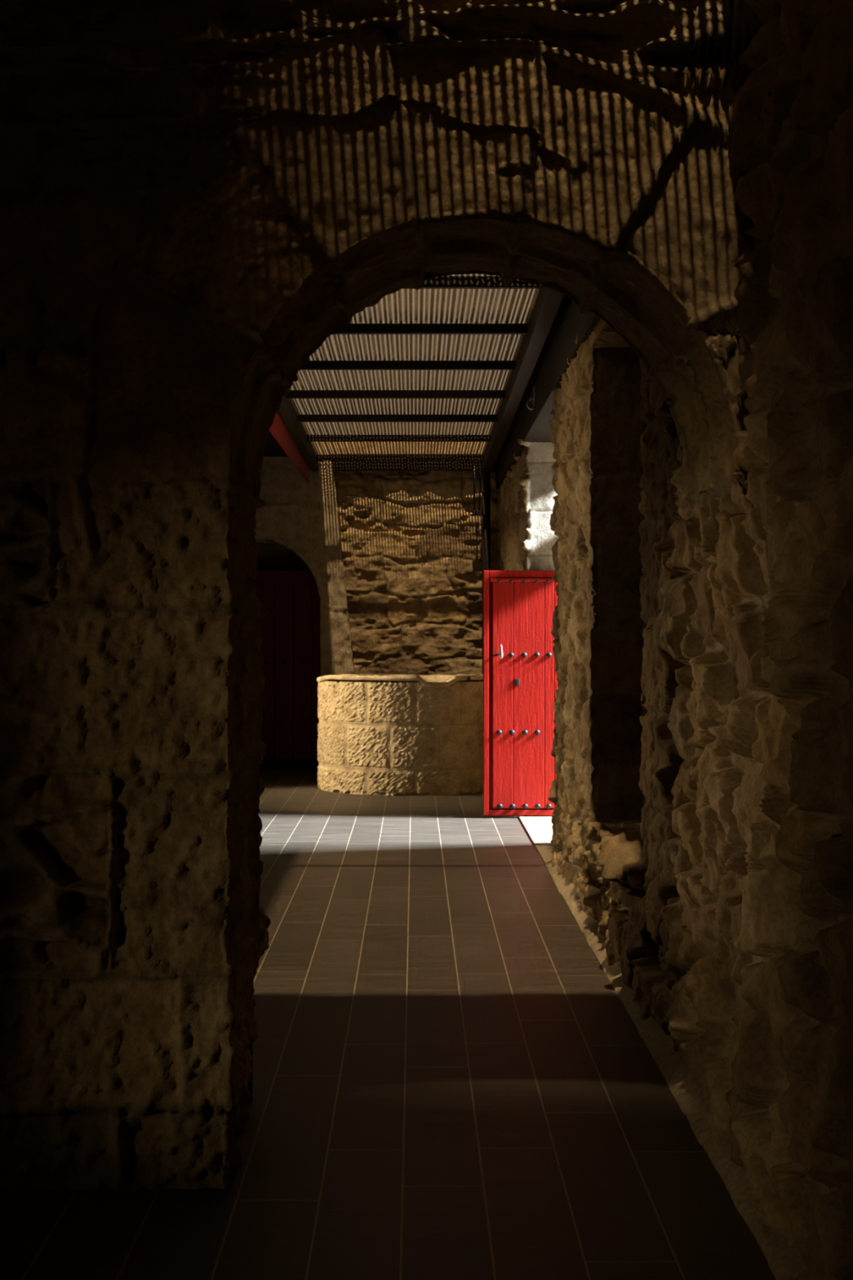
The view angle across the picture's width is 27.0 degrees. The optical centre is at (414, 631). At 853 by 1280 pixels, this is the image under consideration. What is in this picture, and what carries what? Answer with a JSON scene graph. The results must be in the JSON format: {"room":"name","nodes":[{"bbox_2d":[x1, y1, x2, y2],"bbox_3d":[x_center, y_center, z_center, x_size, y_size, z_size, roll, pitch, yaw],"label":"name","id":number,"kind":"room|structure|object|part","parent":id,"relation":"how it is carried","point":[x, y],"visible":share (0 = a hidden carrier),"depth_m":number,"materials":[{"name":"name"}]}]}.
{"room":"stone passageway","nodes":[
{"label":"stone passageway","id":0,"kind":"room"},
{"bbox_2d":[253,453,355,676],"bbox_3d":[-1.511,-0.166,17.611,1.979,3.132,0.850,0,0,0],"label":"wall","id":1,"kind":"structure","parent":0,"point":[299,516],"depth_m":17.22,"materials":[{"name":"stone"}]},
{"bbox_2d":[254,570,319,766],"bbox_3d":[-1.520,0.375,18.050,1.360,1.990,0.120,0,0,0],"label":"door","id":2,"kind":"structure","parent":1,"relation":"in","point":[297,599],"depth_m":18.07,"materials":[{"name":"red paint"}]},
{"bbox_3d":[-1.520,-0.550,18.065,1.360,0.140,0.030,0,0,0],"label":"rail","id":3,"kind":"part","parent":2,"relation":"part of","materials":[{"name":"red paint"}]},
{"bbox_2d":[255,441,484,759],"bbox_3d":[-0.500,-0.300,18.750,4.000,3.460,0.300,0,0,0],"label":"wall","id":4,"kind":"structure","parent":0,"point":[270,557],"depth_m":18.60,"materials":[{"name":"stone"}]},
{"bbox_2d":[0,0,763,1193],"bbox_3d":[-0.550,-0.325,4.762,3.305,3.450,0.963,0,0,0],"label":"wall","id":5,"kind":"structure","parent":0,"point":[197,196],"depth_m":4.36,"materials":[{"name":"stone"}]},
{"bbox_2d":[0,766,776,1279],"bbox_3d":[-0.550,1.400,8.450,4.100,0.060,20.900,0,0,0],"label":"floor","id":6,"kind":"structure","parent":0,"point":[450,1082],"depth_m":5.14,"materials":[{"name":"tile"}]},
{"bbox_2d":[316,674,483,795],"bbox_3d":[-0.044,0.872,15.619,1.628,1.017,1.627,0,0,8],"label":"well","id":7,"kind":"object","parent":6,"relation":"on","point":[388,735],"visible":0.8,"depth_m":14.90,"materials":[{"name":"stone"}]},
{"bbox_2d":[481,471,491,674],"bbox_3d":[0.692,-0.145,17.120,0.094,3.030,0.094,0,0,0],"label":"downpipe","id":8,"kind":"object","parent":6,"relation":"on","point":[486,491],"visible":0.41,"depth_m":17.09,"materials":[{"name":"metal"}]},
{"bbox_2d":[517,815,556,864],"bbox_3d":[1.109,1.379,11.860,0.682,0.042,2.880,0,0,0],"label":"threshold","id":9,"kind":"object","parent":6,"relation":"on","point":[539,828],"visible":0.15,"depth_m":12.03,"materials":[{"name":"beige stone"}]},
{"bbox_2d":[262,273,539,457],"bbox_3d":[-0.450,-1.796,11.900,4.100,0.268,14.000,0,0,0],"label":"ceiling","id":10,"kind":"structure","parent":0,"point":[320,375],"depth_m":12.15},
{"bbox_2d":[277,395,319,471],"bbox_3d":[-0.963,-1.699,11.200,0.075,0.300,12.000,0,0,0],"label":"roof beam","id":11,"kind":"structure","parent":10,"relation":"attached to","point":[286,411],"depth_m":14.47,"materials":[{"name":"wood"}]},
{"bbox_2d":[269,412,310,482],"bbox_3d":[-1.019,-1.516,11.175,0.032,0.172,11.850,0,0,0],"label":"fascia board","id":12,"kind":"object","parent":11,"relation":"attached to","point":[278,429],"visible":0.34,"depth_m":14.27,"materials":[{"name":"red paint"}]},
{"bbox_2d":[285,390,505,398],"bbox_3d":[-0.135,-1.705,12.790,1.600,0.055,0.056,0,0,0],"label":"batten","id":13,"kind":"object","parent":10,"relation":"attached to","point":[292,393],"visible":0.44,"depth_m":12.76,"materials":[{"name":"wood"}]},
{"bbox_2d":[297,414,497,422],"bbox_3d":[-0.135,-1.686,14.060,1.600,0.055,0.056,0,0,0],"label":"batten","id":14,"kind":"object","parent":10,"relation":"attached to","point":[300,418],"visible":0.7,"depth_m":14.03,"materials":[{"name":"wood"}]},
{"bbox_2d":[306,435,489,441],"bbox_3d":[-0.135,-1.667,15.330,1.600,0.055,0.056,0,0,0],"label":"batten","id":15,"kind":"object","parent":10,"relation":"attached to","point":[309,437],"visible":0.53,"depth_m":15.30,"materials":[{"name":"wood"}]},
{"bbox_2d":[316,454,483,461],"bbox_3d":[-0.135,-1.644,16.820,1.600,0.055,0.056,0,0,0],"label":"batten","id":16,"kind":"object","parent":10,"relation":"attached to","point":[319,457],"visible":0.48,"depth_m":16.79,"materials":[{"name":"wood"}]},
{"bbox_2d":[299,360,515,369],"bbox_3d":[-0.135,-1.724,11.520,1.600,0.055,0.056,0,0,0],"label":"batten","id":17,"kind":"object","parent":10,"relation":"attached to","point":[312,365],"visible":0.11,"depth_m":11.49,"materials":[{"name":"wood"}]},
{"bbox_2d":[332,461,496,470],"bbox_3d":[-0.100,-1.627,17.370,1.800,0.105,0.080,0,0,0],"label":"cross beam","id":18,"kind":"structure","parent":10,"relation":"attached to","point":[337,465],"depth_m":17.33,"materials":[{"name":"wood"}]},
{"bbox_2d":[333,323,528,334],"bbox_3d":[-0.135,-1.744,10.250,1.600,0.055,0.056,0,0,0],"label":"batten","id":19,"kind":"object","parent":10,"relation":"attached to","point":[353,328],"visible":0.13,"depth_m":10.22,"materials":[{"name":"wood"}]},
{"bbox_2d":[403,275,543,288],"bbox_3d":[-0.135,-1.763,8.980,1.600,0.055,0.056,0,0,0],"label":"batten","id":20,"kind":"object","parent":10,"relation":"attached to","point":[440,282],"visible":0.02,"depth_m":8.95,"materials":[{"name":"wood"}]},
{"bbox_2d":[480,286,564,475],"bbox_3d":[0.697,-1.690,11.300,0.090,0.318,12.200,0,0,0],"label":"roof beam","id":21,"kind":"structure","parent":10,"relation":"attached to","point":[548,300],"depth_m":11.01,"materials":[{"name":"wood"}]},
{"bbox_2d":[470,466,482,515],"bbox_3d":[0.602,-1.360,17.210,0.126,0.480,0.080,0,0,0],"label":"conduit","id":22,"kind":"object","parent":21,"relation":"hanging from","point":[473,513],"visible":1,"depth_m":17.21,"materials":[{"name":"metal"}]},
{"bbox_3d":[0.580,-1.380,17.220,0.018,0.440,0.018,0,0,23],"label":"rod","id":23,"kind":"part","parent":22,"relation":"part of","materials":[{"name":"metal"}]},
{"bbox_3d":[0.630,-1.380,17.220,0.018,0.440,0.018,0,0,-23],"label":"rod","id":24,"kind":"part","parent":22,"relation":"part of","materials":[{"name":"metal"}]},
{"bbox_2d":[333,470,500,675],"bbox_3d":[-0.025,-0.170,17.479,1.750,3.120,0.137,0,0,0],"label":"wall","id":25,"kind":"structure","parent":0,"point":[411,543],"depth_m":17.45,"materials":[{"name":"stone"}]},
{"bbox_2d":[496,0,852,1279],"bbox_3d":[1.090,-0.310,8.025,0.778,3.400,19.250,0,0,0],"label":"wall","id":26,"kind":"structure","parent":0,"point":[701,793],"depth_m":4.31,"materials":[{"name":"stone"}]},
{"bbox_2d":[483,570,558,815],"bbox_3d":[0.817,0.452,13.056,0.620,1.800,0.135,0,0,0],"label":"door","id":27,"kind":"structure","parent":26,"relation":"in","point":[520,682],"depth_m":13.04,"materials":[{"name":"red paint"}]},
{"bbox_3d":[0.753,0.372,13.037,0.036,0.050,0.010,0,0,0],"label":"lock plate","id":28,"kind":"part","parent":27,"relation":"part of","materials":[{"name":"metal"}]},
{"bbox_3d":[0.788,-0.420,13.059,0.482,0.055,0.034,0,0,0],"label":"rail","id":29,"kind":"part","parent":27,"relation":"part of","materials":[{"name":"red paint"}]},
{"bbox_3d":[0.790,-0.379,13.051,0.474,0.027,0.050,0,0,0],"label":"moulding","id":30,"kind":"part","parent":27,"relation":"part of","materials":[{"name":"red paint"}]},
{"bbox_3d":[0.788,1.329,13.059,0.482,0.045,0.034,0,0,0],"label":"rail","id":31,"kind":"part","parent":27,"relation":"part of","materials":[{"name":"red paint"}]},
{"bbox_2d":[495,294,600,488],"bbox_3d":[1.110,-1.637,11.375,0.620,0.475,12.350,0,0,0],"label":"wall plate","id":32,"kind":"object","parent":26,"relation":"on","point":[531,425],"visible":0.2,"depth_m":10.90,"materials":[{"name":"brown wood"}]},
{"bbox_2d":[526,385,536,409],"bbox_3d":[0.773,-1.538,11.750,0.063,0.163,0.114,0,0,0],"label":"ring hook","id":33,"kind":"object","parent":32,"relation":"attached to","point":[534,401],"visible":1,"depth_m":11.71,"materials":[{"name":"metal"}]},
{"bbox_3d":[0.796,-1.565,11.750,0.016,0.110,0.100,0,0,0],"label":"plate","id":34,"kind":"part","parent":33,"relation":"part of","materials":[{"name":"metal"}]},
{"bbox_2d":[545,859,809,1279],"bbox_3d":[0.832,1.333,6.325,0.150,0.094,8.250,0,0,0],"label":"trim","id":35,"kind":"structure","parent":26,"relation":"attached to","point":[775,1245],"depth_m":5.13,"materials":[{"name":"beige stone"}]}
]}

